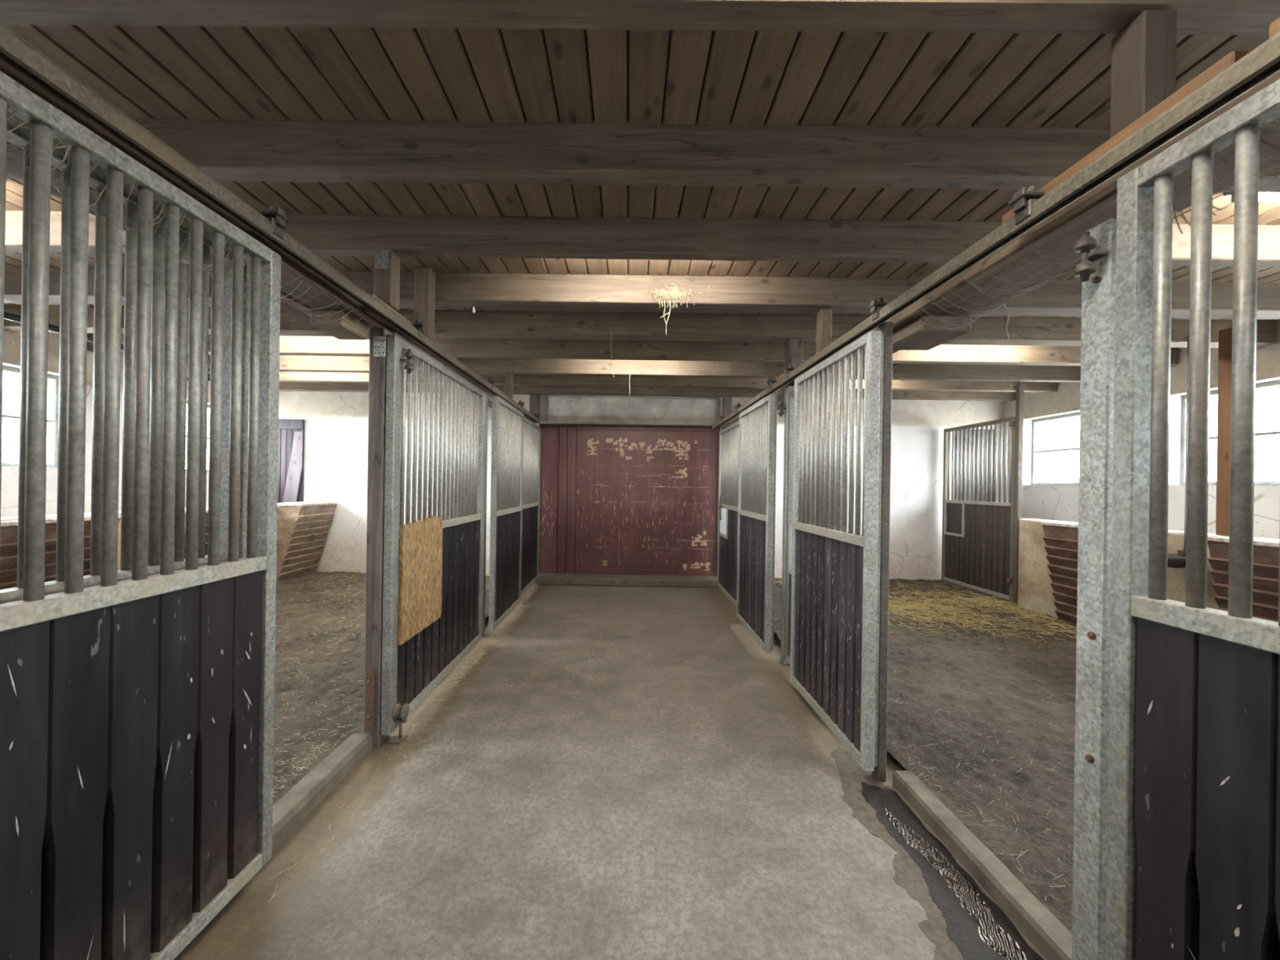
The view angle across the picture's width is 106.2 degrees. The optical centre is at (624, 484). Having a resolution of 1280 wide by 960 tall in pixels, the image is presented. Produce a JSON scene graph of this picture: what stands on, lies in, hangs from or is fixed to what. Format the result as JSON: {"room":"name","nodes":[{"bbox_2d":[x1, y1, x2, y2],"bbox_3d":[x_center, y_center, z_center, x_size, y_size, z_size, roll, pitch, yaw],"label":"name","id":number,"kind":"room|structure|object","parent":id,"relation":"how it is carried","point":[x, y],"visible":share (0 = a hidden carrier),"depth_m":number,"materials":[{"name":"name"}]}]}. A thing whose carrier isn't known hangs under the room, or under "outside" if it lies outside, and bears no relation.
{"room":"farm building","nodes":[
{"label":"farm building","id":0,"kind":"room"},
{"bbox_2d":[0,329,209,517],"bbox_3d":[-5.958,-0.076,2.342,0.350,3.170,10.600,1,0,0],"label":"wall","id":1,"kind":"structure","parent":0,"point":[11,340],"depth_m":4.86,"materials":[{"name":"paint"}]},
{"bbox_2d":[1,365,58,467],"bbox_3d":[-5.910,-0.653,4.391,0.044,0.955,1.200,1,0,0],"label":"window","id":2,"kind":"structure","parent":1,"relation":"in","point":[55,379],"depth_m":4.96,"materials":[{"name":"white plastic"}]},
{"bbox_2d":[185,400,209,471],"bbox_3d":[-5.894,-0.653,6.702,0.044,0.955,1.080,1,0,0],"label":"window","id":3,"kind":"structure","parent":1,"relation":"in","point":[208,406],"depth_m":6.76,"materials":[{"name":"white plastic"}]},
{"bbox_2d":[0,502,309,569],"bbox_3d":[-4.968,0.869,2.235,0.180,1.210,10.400,1,0,0],"label":"wall","id":4,"kind":"structure","parent":0,"point":[52,516],"depth_m":4.61,"materials":[{"name":"white paint"}]},
{"bbox_2d":[0,60,535,423],"bbox_3d":[-1.488,-0.965,3.186,0.190,0.145,8.350,1,0,0],"label":"header beam","id":5,"kind":"structure","parent":0,"point":[331,295],"depth_m":2.06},
{"bbox_2d":[6,140,312,324],"bbox_3d":[-1.690,-0.961,1.462,0.170,0.130,2.700,1,0,0],"label":"plank","id":6,"kind":"object","parent":5,"relation":"attached to","point":[14,165],"visible":0.02,"depth_m":1.49,"materials":[{"name":"brown wood"}]},
{"bbox_2d":[280,267,374,331],"bbox_3d":[-1.528,-0.856,2.295,0.282,0.083,0.744,1,0,0],"label":"cobweb","id":7,"kind":"object","parent":5,"relation":"attached to","point":[308,314],"visible":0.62,"depth_m":2.35},
{"bbox_2d":[310,310,368,339],"bbox_3d":[-1.524,-0.853,2.576,0.170,0.079,0.250,1,0,0],"label":"corbel","id":8,"kind":"object","parent":5,"relation":"attached to","point":[344,328],"visible":0.96,"depth_m":2.50,"materials":[{"name":"brown wood"}]},
{"bbox_2d":[373,248,399,311],"bbox_3d":[-1.397,-1.199,2.822,0.100,0.321,0.115,1,0,0],"label":"stub","id":9,"kind":"object","parent":5,"relation":"on","point":[386,282],"visible":0.64,"depth_m":2.77,"materials":[{"name":"brown wood"}]},
{"bbox_2d":[374,249,389,269],"bbox_3d":[-1.396,-1.296,2.761,0.080,0.110,0.005,1,0,0],"label":"plate","id":10,"kind":"object","parent":9,"relation":"attached to","point":[381,256],"visible":1,"depth_m":2.76,"materials":[{"name":"metal"}]},
{"bbox_2d":[364,293,413,340],"bbox_3d":[-1.366,-0.971,2.810,0.050,0.100,0.500,1,0,0],"label":"batten","id":11,"kind":"object","parent":5,"relation":"attached to","point":[367,311],"visible":0.34,"depth_m":2.75,"materials":[{"name":"brown wood"}]},
{"bbox_2d":[0,21,540,423],"bbox_3d":[-1.297,-0.974,3.284,0.078,0.127,7.750,1,0,0],"label":"sliding rail","id":12,"kind":"object","parent":11,"relation":"attached to","point":[17,53],"visible":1,"depth_m":1.44,"materials":[{"name":"metal"}]},
{"bbox_2d":[0,71,280,959],"bbox_3d":[-1.365,0.273,0.929,0.069,2.292,1.800,1,0,0],"label":"door","id":13,"kind":"structure","parent":12,"relation":"hanging from","point":[137,713],"depth_m":1.32,"materials":[{"name":"metal"}]},
{"bbox_2d":[6,106,251,284],"bbox_3d":[-1.398,-0.772,1.315,0.138,0.119,0.826,1,0,0],"label":"cobweb","id":14,"kind":"object","parent":13,"relation":"attached to","point":[9,117],"visible":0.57,"depth_m":1.28},
{"bbox_2d":[239,253,250,558],"bbox_3d":[-1.487,0.297,1.853,0.080,2.360,0.085,1,0,0],"label":"bar","id":15,"kind":"object","parent":13,"relation":"attached to","point":[246,274],"visible":0.02,"depth_m":1.82,"materials":[{"name":"grey metal"}]},
{"bbox_2d":[380,334,485,735],"bbox_3d":[-1.323,0.285,3.582,0.070,2.270,1.735,1,0,0],"label":"door","id":16,"kind":"structure","parent":12,"relation":"hanging from","point":[433,574],"depth_m":3.23,"materials":[{"name":"metal"}]},
{"bbox_2d":[400,348,414,373],"bbox_3d":[-1.263,-0.719,2.799,0.068,0.140,0.060,1,0,0],"label":"guide","id":17,"kind":"object","parent":16,"relation":"attached to","point":[409,354],"visible":1,"depth_m":2.79,"materials":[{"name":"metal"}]},
{"bbox_2d":[488,395,524,630],"bbox_3d":[-1.278,0.275,5.264,0.050,2.292,1.190,1,0,0],"label":"door","id":18,"kind":"structure","parent":12,"relation":"hanging from","point":[507,422],"depth_m":5.12,"materials":[{"name":"metal"}]},
{"bbox_2d":[413,266,435,341],"bbox_3d":[-1.451,-1.298,3.483,0.110,0.518,0.105,1,0,0],"label":"stub","id":19,"kind":"object","parent":5,"relation":"on","point":[424,277],"visible":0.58,"depth_m":3.43,"materials":[{"name":"brown wood"}]},
{"bbox_2d":[391,331,534,423],"bbox_3d":[-1.366,-0.886,4.985,0.028,0.060,4.250,1,0,0],"label":"fascia board","id":20,"kind":"object","parent":5,"relation":"attached to","point":[490,396],"visible":0.32,"depth_m":3.57,"materials":[{"name":"grey metal"}]},
{"bbox_2d":[505,373,513,399],"bbox_3d":[-1.421,-1.199,5.900,0.080,0.321,0.080,1,0,0],"label":"stub","id":21,"kind":"object","parent":5,"relation":"on","point":[508,376],"visible":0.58,"depth_m":5.86,"materials":[{"name":"brown wood"}]},
{"bbox_2d":[520,417,541,595],"bbox_3d":[-1.328,0.279,6.624,0.050,2.302,1.430,1,0,0],"label":"wall","id":22,"kind":"structure","parent":5,"relation":"attached to","point":[531,432],"depth_m":6.70,"materials":[{"name":"metal"}]},
{"bbox_2d":[528,394,540,414],"bbox_3d":[-1.361,-1.198,7.270,0.140,0.321,0.120,1,0,0],"label":"stub","id":23,"kind":"object","parent":5,"relation":"on","point":[535,399],"visible":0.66,"depth_m":7.21,"materials":[{"name":"brown wood"}]},
{"bbox_2d":[272,571,489,805],"bbox_3d":[-3.656,1.374,2.225,4.300,0.078,10.400,1,0,0],"label":"floor","id":24,"kind":"structure","parent":0,"point":[323,619],"depth_m":3.67,"materials":[{"name":"brown soil"}]},
{"bbox_2d":[0,514,120,589],"bbox_3d":[-4.669,0.837,3.343,0.392,1.144,1.840,1,0,0],"label":"trough","id":25,"kind":"object","parent":24,"relation":"on","point":[9,529],"visible":0.07,"depth_m":3.63,"materials":[{"name":"brown wood"}]},
{"bbox_2d":[0,111,244,604],"bbox_3d":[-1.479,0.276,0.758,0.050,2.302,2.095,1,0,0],"label":"bars","id":26,"kind":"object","parent":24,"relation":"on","point":[20,135],"depth_m":1.41,"materials":[{"name":"metal"}]},
{"bbox_2d":[184,505,279,559],"bbox_3d":[-4.653,0.837,5.583,0.392,1.144,1.220,1,0,0],"label":"trough","id":27,"kind":"object","parent":24,"relation":"on","point":[278,506],"visible":0.08,"depth_m":5.17,"materials":[{"name":"brown wood"}]},
{"bbox_2d":[275,502,337,583],"bbox_3d":[-4.643,0.837,7.008,0.392,1.144,0.810,1,0,0],"label":"trough","id":28,"kind":"object","parent":24,"relation":"on","point":[302,529],"visible":0.95,"depth_m":6.82,"materials":[{"name":"brown wood"}]},
{"bbox_2d":[272,572,489,796],"bbox_3d":[-3.171,1.379,4.480,3.256,0.075,5.733,1,0,0],"label":"straw","id":29,"kind":"object","parent":24,"relation":"on","point":[319,572],"visible":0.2,"depth_m":3.22,"materials":[{"name":"beige plant"}]},
{"bbox_2d":[173,581,1046,959],"bbox_3d":[-0.033,1.560,2.325,3.050,0.120,10.650,1,0,0],"label":"floor","id":30,"kind":"structure","parent":0,"point":[493,837],"depth_m":2.12,"materials":[{"name":"concrete"}]},
{"bbox_2d":[271,733,373,851],"bbox_3d":[-1.483,1.448,2.300,0.134,0.100,0.800,1,0,0],"label":"kerb","id":31,"kind":"object","parent":30,"relation":"on","point":[296,804],"visible":0.73,"depth_m":2.26,"materials":[{"name":"concrete"}]},
{"bbox_2d":[363,328,394,746],"bbox_3d":[-1.415,0.296,2.770,0.090,2.365,0.120,1,0,0],"label":"wooden post","id":32,"kind":"object","parent":30,"relation":"on","point":[377,365],"visible":0.68,"depth_m":2.71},
{"bbox_2d":[364,668,374,729],"bbox_3d":[-1.437,1.208,2.698,0.050,0.340,0.018,1,0,0],"label":"hinge plate","id":33,"kind":"object","parent":32,"relation":"attached to","point":[370,673],"visible":1,"depth_m":2.70,"materials":[{"name":"metal"}]},
{"bbox_2d":[373,336,386,356],"bbox_3d":[-1.380,-0.779,2.704,0.068,0.115,0.006,1,0,0],"label":"plate","id":34,"kind":"object","parent":32,"relation":"attached to","point":[380,342],"visible":1,"depth_m":2.70,"materials":[{"name":"metal"}]},
{"bbox_2d":[387,703,408,743],"bbox_3d":[-1.309,1.378,2.787,0.085,0.204,0.095,1,0,0],"label":"roller","id":35,"kind":"object","parent":30,"relation":"on","point":[402,712],"visible":1,"depth_m":2.78,"materials":[{"name":"metal"}]},
{"bbox_2d":[444,642,495,692],"bbox_3d":[-1.247,1.466,3.971,0.182,0.018,1.112,1,0,0],"label":"tuft","id":36,"kind":"object","parent":30,"relation":"on","point":[476,659],"visible":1,"depth_m":3.94,"materials":[{"name":"beige plant"}]},
{"bbox_2d":[482,394,488,635],"bbox_3d":[-1.402,0.299,4.710,0.070,2.360,0.080,1,0,0],"label":"steel post","id":37,"kind":"object","parent":30,"relation":"on","point":[486,396],"visible":0.3,"depth_m":4.71,"materials":[{"name":"grey metal"}]},
{"bbox_2d":[268,592,831,908],"bbox_3d":[-0.214,1.483,4.145,2.271,0.025,4.902,1,0,0],"label":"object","id":38,"kind":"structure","parent":30,"relation":"on","point":[593,593],"depth_m":2.63,"materials":[{"name":"plant"}]},
{"bbox_2d":[536,573,719,587],"bbox_3d":[0.054,1.461,7.360,2.950,0.120,0.560,1,0,0],"label":"step","id":39,"kind":"structure","parent":30,"relation":"on","point":[548,579],"depth_m":7.09,"materials":[{"name":"concrete"}]},
{"bbox_2d":[780,386,794,664],"bbox_3d":[1.396,0.344,4.090,0.075,2.355,0.080,1,0,0],"label":"steel post","id":40,"kind":"object","parent":30,"relation":"on","point":[788,388],"visible":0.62,"depth_m":4.06,"materials":[{"name":"grey metal"}]},
{"bbox_2d":[777,400,786,417],"bbox_3d":[1.339,-0.650,4.091,0.071,0.140,0.060,1,0,0],"label":"guide","id":41,"kind":"object","parent":40,"relation":"attached to","point":[780,404],"visible":1,"depth_m":4.07,"materials":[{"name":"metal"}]},
{"bbox_2d":[871,321,893,782],"bbox_3d":[1.332,0.343,2.483,0.046,2.355,0.065,1,0,0],"label":"steel post","id":42,"kind":"object","parent":30,"relation":"on","point":[879,773],"visible":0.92,"depth_m":2.45,"materials":[{"name":"grey metal"}]},
{"bbox_2d":[711,31,1279,430],"bbox_3d":[1.281,-0.876,3.266,0.078,0.122,7.750,1,0,0],"label":"sliding rail","id":43,"kind":"object","parent":42,"relation":"attached to","point":[1031,206],"visible":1,"depth_m":1.35,"materials":[{"name":"metal"}]},
{"bbox_2d":[736,394,777,653],"bbox_3d":[1.278,0.337,4.726,0.069,2.245,1.130,1,0,0],"label":"door","id":44,"kind":"structure","parent":43,"relation":"hanging from","point":[757,428],"depth_m":4.54,"materials":[{"name":"metal"}]},
{"bbox_2d":[776,373,786,381],"bbox_3d":[1.350,-0.894,4.076,0.045,0.080,0.270,1,0,0],"label":"batten","id":45,"kind":"object","parent":43,"relation":"attached to","point":[783,375],"visible":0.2,"depth_m":4.08,"materials":[{"name":"brown wood"}]},
{"bbox_2d":[790,330,884,771],"bbox_3d":[1.276,0.337,3.006,0.069,2.245,1.130,1,0,0],"label":"door","id":46,"kind":"structure","parent":43,"relation":"hanging from","point":[835,578],"depth_m":2.79,"materials":[{"name":"metal"}]},
{"bbox_2d":[1002,50,1250,223],"bbox_3d":[1.331,-0.895,1.351,0.045,0.080,0.640,1,0,0],"label":"batten","id":47,"kind":"object","parent":43,"relation":"attached to","point":[1233,56],"visible":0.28,"depth_m":1.20,"materials":[{"name":"brown wood"}]},
{"bbox_2d":[1105,78,1279,959],"bbox_3d":[1.268,0.337,0.414,0.050,2.245,1.645,1,0,0],"label":"door","id":48,"kind":"structure","parent":43,"relation":"hanging from","point":[1193,832],"depth_m":1.07,"materials":[{"name":"metal"}]},
{"bbox_2d":[1171,117,1279,234],"bbox_3d":[1.362,-0.676,1.041,0.164,0.115,0.509,1,0,0],"label":"cobweb","id":49,"kind":"object","parent":48,"relation":"attached to","point":[1266,155],"visible":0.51,"depth_m":1.04},
{"bbox_2d":[1268,17,1279,39],"bbox_3d":[1.324,-0.895,0.333,0.045,0.080,1.285,1,0,0],"label":"batten","id":50,"kind":"object","parent":43,"relation":"attached to","point":[1274,27],"visible":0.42,"depth_m":0.96,"materials":[{"name":"brown wood"}]},
{"bbox_2d":[831,745,1044,959],"bbox_3d":[1.124,1.514,1.990,0.449,0.005,1.608,1,0,0],"label":"puddle","id":51,"kind":"object","parent":30,"relation":"on","point":[963,922],"visible":1,"depth_m":1.83,"materials":[{"name":"liquid"}]},
{"bbox_2d":[892,770,1071,959],"bbox_3d":[1.410,1.494,1.948,0.120,0.095,0.965,1,0,0],"label":"kerb","id":52,"kind":"object","parent":30,"relation":"on","point":[1041,927],"visible":0.91,"depth_m":1.80,"materials":[{"name":"concrete"}]},
{"bbox_2d":[1071,217,1116,959],"bbox_3d":[1.424,0.379,1.414,0.131,2.285,0.088,1,0,0],"label":"steel post","id":53,"kind":"object","parent":30,"relation":"on","point":[1099,292],"visible":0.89,"depth_m":1.40,"materials":[{"name":"metal"}]},
{"bbox_2d":[1073,231,1109,282],"bbox_3d":[1.352,-0.664,1.401,0.066,0.140,0.060,1,0,0],"label":"guide","id":54,"kind":"object","parent":53,"relation":"attached to","point":[1086,266],"visible":1,"depth_m":1.39,"materials":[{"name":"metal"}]},
{"bbox_2d":[278,391,1004,579],"bbox_3d":[0.027,0.015,7.500,11.550,3.170,0.200,1,0,0],"label":"wall","id":55,"kind":"structure","parent":0,"point":[336,423],"depth_m":7.39,"materials":[{"name":"paint"}]},
{"bbox_2d":[277,418,304,502],"bbox_3d":[-5.316,0.164,7.410,0.710,2.350,0.050,1,0,0],"label":"door","id":56,"kind":"structure","parent":55,"relation":"in","point":[291,431],"depth_m":7.39,"materials":[{"name":"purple wood"}]},
{"bbox_2d":[538,423,719,576],"bbox_3d":[0.094,0.222,7.497,2.970,2.360,0.065,1,0,0],"label":"door","id":57,"kind":"structure","parent":55,"relation":"in","point":[615,499],"depth_m":7.48,"materials":[{"name":"red paint"}]},
{"bbox_2d":[547,396,720,425],"bbox_3d":[0.149,-1.133,7.367,2.640,0.400,0.055,1,0,0],"label":"lintel","id":58,"kind":"object","parent":55,"relation":"attached to","point":[583,410],"visible":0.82,"depth_m":7.34,"materials":[{"name":"grey concrete"}]},
{"bbox_2d":[957,429,995,502],"bbox_3d":[5.354,0.317,7.347,0.574,2.330,0.028,1,0,0],"label":"door","id":59,"kind":"structure","parent":55,"relation":"in","point":[980,430],"depth_m":7.33,"materials":[{"name":"silver metal"}]},
{"bbox_2d":[4,24,1279,321],"bbox_3d":[0.088,-1.549,2.200,12.078,0.020,10.400,1,0,0],"label":"ceiling","id":60,"kind":"structure","parent":0,"point":[146,72],"depth_m":1.89,"materials":[{"name":"brown wood"}]},
{"bbox_2d":[86,333,1178,366],"bbox_3d":[0.033,-1.449,5.105,11.510,0.220,0.110,1,0,0],"label":"joist","id":61,"kind":"object","parent":60,"relation":"attached to","point":[727,351],"visible":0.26,"depth_m":5.05,"materials":[{"name":"brown wood"}]},
{"bbox_2d":[208,371,1057,392],"bbox_3d":[0.043,-1.449,6.520,11.510,0.220,0.100,1,0,0],"label":"joist","id":62,"kind":"object","parent":60,"relation":"attached to","point":[284,376],"visible":0.34,"depth_m":6.47,"materials":[{"name":"brown wood"}]},
{"bbox_2d":[186,354,1080,382],"bbox_3d":[0.038,-1.449,5.890,11.510,0.220,0.100,1,0,0],"label":"joist","id":63,"kind":"object","parent":60,"relation":"attached to","point":[541,366],"visible":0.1,"depth_m":5.84,"materials":[{"name":"brown wood"}]},
{"bbox_2d":[0,0,1279,35],"bbox_3d":[0.007,-1.450,1.370,11.510,0.220,0.100,1,0,0],"label":"joist","id":64,"kind":"object","parent":60,"relation":"attached to","point":[1193,17],"visible":1,"depth_m":1.37,"materials":[{"name":"brown wood"}]},
{"bbox_2d":[4,304,1276,347],"bbox_3d":[0.028,-1.450,4.375,11.510,0.220,0.170,1,0,0],"label":"joist","id":65,"kind":"object","parent":60,"relation":"attached to","point":[484,324],"visible":0.58,"depth_m":4.29,"materials":[{"name":"brown wood"}]},
{"bbox_2d":[4,266,1279,319],"bbox_3d":[0.022,-1.450,3.620,11.510,0.220,0.180,1,0,0],"label":"joist","id":66,"kind":"object","parent":60,"relation":"attached to","point":[726,294],"visible":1,"depth_m":3.53,"materials":[{"name":"brown wood"}]},
{"bbox_2d":[645,283,710,330],"bbox_3d":[0.387,-1.284,3.512,0.470,0.379,0.033,1,0,0],"label":"nest","id":67,"kind":"object","parent":66,"relation":"attached to","point":[665,292],"visible":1,"depth_m":3.52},
{"bbox_2d":[1003,304,1009,339],"bbox_3d":[2.778,-1.188,3.493,0.040,0.262,0.014,1,0,19],"label":"twine","id":68,"kind":"object","parent":66,"relation":"hanging from","point":[1004,305],"visible":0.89,"depth_m":3.49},
{"bbox_2d":[4,210,1279,266],"bbox_3d":[0.017,-1.450,2.815,11.510,0.220,0.090,1,0,0],"label":"joist","id":69,"kind":"object","parent":60,"relation":"attached to","point":[345,235],"visible":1,"depth_m":2.77,"materials":[{"name":"brown wood"}]},
{"bbox_2d":[4,311,210,382],"bbox_3d":[-5.270,-0.645,2.301,0.970,1.548,7.528,1,0,0],"label":"pipe","id":70,"kind":"object","parent":69,"relation":"hanging from","point":[8,316],"visible":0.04,"depth_m":4.01,"materials":[{"name":"metal"}]},
{"bbox_2d":[5,117,1279,192],"bbox_3d":[0.012,-1.450,2.103,11.510,0.220,0.105,1,0,0],"label":"joist","id":71,"kind":"object","parent":60,"relation":"attached to","point":[661,154],"visible":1,"depth_m":2.05,"materials":[{"name":"brown wood"}]},
{"bbox_2d":[279,382,1016,400],"bbox_3d":[0.048,-1.449,7.185,11.510,0.220,0.110,1,0,0],"label":"joist","id":72,"kind":"object","parent":60,"relation":"attached to","point":[283,386],"visible":0.24,"depth_m":7.13,"materials":[{"name":"brown wood"}]},
{"bbox_2d":[1222,191,1234,202],"bbox_3d":[2.975,-1.416,2.399,0.053,0.048,0.070,1,0,0],"label":"ceiling light","id":73,"kind":"object","parent":60,"relation":"attached to","point":[1231,194],"depth_m":2.41,"materials":[{"name":"white"}]},
{"bbox_2d":[1258,192,1279,200],"bbox_3d":[3.174,-1.417,2.398,0.100,0.037,0.070,1,0,0],"label":"recessed light","id":74,"kind":"object","parent":60,"relation":"in","point":[1268,196],"depth_m":2.39,"materials":[{"name":"white"}]},
{"bbox_2d":[288,26,1013,274],"bbox_3d":[0.040,-1.605,2.200,12.400,0.070,11.000,1,0,0],"label":"roof","id":75,"kind":"structure","parent":0,"point":[670,31],"depth_m":1.90,"materials":[{"name":"brown wood"}]},
{"bbox_2d":[785,361,849,664],"bbox_3d":[1.388,0.346,3.540,0.054,2.250,1.000,1,0,0],"label":"wall","id":76,"kind":"structure","parent":0,"point":[792,393],"depth_m":3.99,"materials":[{"name":"metal"}]},
{"bbox_2d":[773,577,1076,933],"bbox_3d":[3.598,1.476,2.175,4.290,0.113,10.400,1,0,0],"label":"floor","id":77,"kind":"structure","parent":0,"point":[957,666],"depth_m":2.97,"materials":[{"name":"brown soil"}]},
{"bbox_2d":[774,577,1076,643],"bbox_3d":[3.472,1.435,5.893,2.705,0.118,2.790,1,0,0],"label":"hay","id":78,"kind":"object","parent":77,"relation":"on","point":[908,605],"visible":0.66,"depth_m":5.51},
{"bbox_2d":[774,580,1076,914],"bbox_3d":[3.097,1.466,4.183,3.244,0.099,6.028,1,0,0],"label":"straw","id":79,"kind":"object","parent":77,"relation":"on","point":[778,580],"visible":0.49,"depth_m":2.65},
{"bbox_2d":[1013,382,1023,605],"bbox_3d":[4.850,0.147,5.914,0.060,2.815,0.055,1,0,0],"label":"steel post","id":80,"kind":"object","parent":77,"relation":"on","point":[1020,385],"visible":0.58,"depth_m":5.89,"materials":[{"name":"grey metal"}]},
{"bbox_2d":[941,416,1015,600],"bbox_3d":[4.843,0.299,6.631,0.080,2.290,1.350,1,0,0],"label":"gate","id":81,"kind":"object","parent":80,"relation":"attached to","point":[978,536],"visible":0.98,"depth_m":6.54,"materials":[{"name":"metal"}]},
{"bbox_2d":[1040,521,1078,626],"bbox_3d":[4.689,0.980,4.842,0.252,1.144,0.870,1,0,0],"label":"rack","id":82,"kind":"object","parent":77,"relation":"on","point":[1060,539],"visible":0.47,"depth_m":5.10,"materials":[{"name":"brown wood"}]},
{"bbox_2d":[1207,536,1279,622],"bbox_3d":[4.676,0.980,3.017,0.252,1.144,1.520,1,0,0],"label":"trough","id":83,"kind":"object","parent":77,"relation":"on","point":[1265,553],"visible":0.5,"depth_m":3.49,"materials":[{"name":"brown wood"}]},
{"bbox_2d":[720,71,1279,429],"bbox_3d":[1.586,-0.906,3.164,0.300,0.120,8.350,1,0,0],"label":"header beam","id":84,"kind":"structure","parent":0,"point":[1099,205],"depth_m":1.71,"materials":[{"name":"brown wood"}]},
{"bbox_2d":[722,396,732,417],"bbox_3d":[1.548,-1.141,7.250,0.120,0.346,0.120,1,0,0],"label":"stub","id":85,"kind":"object","parent":84,"relation":"on","point":[726,401],"visible":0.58,"depth_m":7.19,"materials":[{"name":"brown wood"}]},
{"bbox_2d":[783,337,803,373],"bbox_3d":[1.533,-1.142,4.359,0.130,0.346,0.140,1,0,0],"label":"stub","id":86,"kind":"object","parent":84,"relation":"on","point":[793,347],"visible":0.58,"depth_m":4.29,"materials":[{"name":"brown wood"}]},
{"bbox_2d":[816,307,831,353],"bbox_3d":[1.503,-1.142,3.620,0.080,0.346,0.100,1,0,0],"label":"stub","id":87,"kind":"object","parent":84,"relation":"on","point":[824,317],"visible":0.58,"depth_m":3.57,"materials":[{"name":"brown wood"}]},
{"bbox_2d":[892,315,971,350],"bbox_3d":[1.605,-0.805,2.564,0.250,0.079,0.350,1,0,0],"label":"corbel","id":88,"kind":"object","parent":84,"relation":"attached to","point":[916,335],"visible":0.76,"depth_m":2.45,"materials":[{"name":"brown wood"}]},
{"bbox_2d":[913,215,1097,328],"bbox_3d":[1.565,-0.803,1.947,0.295,0.098,0.894,1,0,0],"label":"cobweb","id":89,"kind":"object","parent":84,"relation":"attached to","point":[1037,252],"visible":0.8,"depth_m":1.92},
{"bbox_2d":[1110,9,1177,138],"bbox_3d":[1.480,-1.143,1.372,0.095,0.346,0.095,1,0,0],"label":"wooden post","id":90,"kind":"object","parent":84,"relation":"on","point":[1144,64],"visible":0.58,"depth_m":1.33,"materials":[{"name":"brown wood"}]},
{"bbox_2d":[1002,320,1279,539],"bbox_3d":[5.940,0.106,2.259,0.350,3.170,10.600,1,0,0],"label":"wall","id":91,"kind":"structure","parent":0,"point":[1046,502],"depth_m":5.11,"materials":[{"name":"paint"}]},
{"bbox_2d":[1031,412,1079,484],"bbox_3d":[5.953,-0.471,6.418,0.044,0.955,1.160,1,0,0],"label":"window","id":92,"kind":"structure","parent":91,"relation":"in","point":[1034,422],"depth_m":6.89,"materials":[{"name":"white plastic"}]},
{"bbox_2d":[1180,379,1279,484],"bbox_3d":[5.940,-0.472,4.509,0.044,0.955,1.200,1,0,0],"label":"window","id":93,"kind":"structure","parent":91,"relation":"in","point":[1274,383],"depth_m":5.07,"materials":[{"name":"white plastic"}]},
{"bbox_2d":[1017,518,1279,618],"bbox_3d":[4.885,1.020,1.431,0.180,1.210,8.930,1,0,0],"label":"wall","id":94,"kind":"structure","parent":0,"point":[1035,589],"depth_m":5.55,"materials":[{"name":"beige paint"}]},
{"bbox_2d":[1167,334,1189,568],"bbox_3d":[4.694,-0.281,4.087,0.260,1.975,0.260,1,0,0],"label":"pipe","id":95,"kind":"object","parent":94,"relation":"attached to","point":[1179,560],"visible":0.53,"depth_m":4.07,"materials":[{"name":"metal"}]},
{"bbox_2d":[1167,550,1186,568],"bbox_3d":[4.680,0.634,4.087,0.260,0.145,0.260,1,0,0],"label":"bowl","id":96,"kind":"object","parent":95,"relation":"on","point":[1179,560],"depth_m":4.02,"materials":[{"name":"metal"}]},
{"bbox_2d":[1215,327,1232,536],"bbox_3d":[4.909,-0.425,3.881,0.110,1.676,0.110,1,0,0],"label":"wooden post","id":97,"kind":"object","parent":94,"relation":"on","point":[1225,335],"visible":0.48,"depth_m":3.89,"materials":[{"name":"brown wood"}]},
{"label":"outside","id":98,"kind":"structure","parent":0,"visible":0},
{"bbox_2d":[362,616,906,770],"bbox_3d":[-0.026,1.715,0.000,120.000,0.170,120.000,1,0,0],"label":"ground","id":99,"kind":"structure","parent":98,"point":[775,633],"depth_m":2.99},
{"bbox_3d":[1.428,0.307,7.090,0.065,2.230,0.080,1,0,0],"label":"post","id":100,"kind":"object","parent":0,"visible":0},
{"bbox_2d":[716,420,739,606],"bbox_3d":[1.369,0.346,6.136,0.088,2.250,1.790,1,0,0],"label":"wall","id":101,"kind":"structure","parent":100,"relation":"attached to","point":[728,471],"depth_m":6.37,"materials":[{"name":"metal"}]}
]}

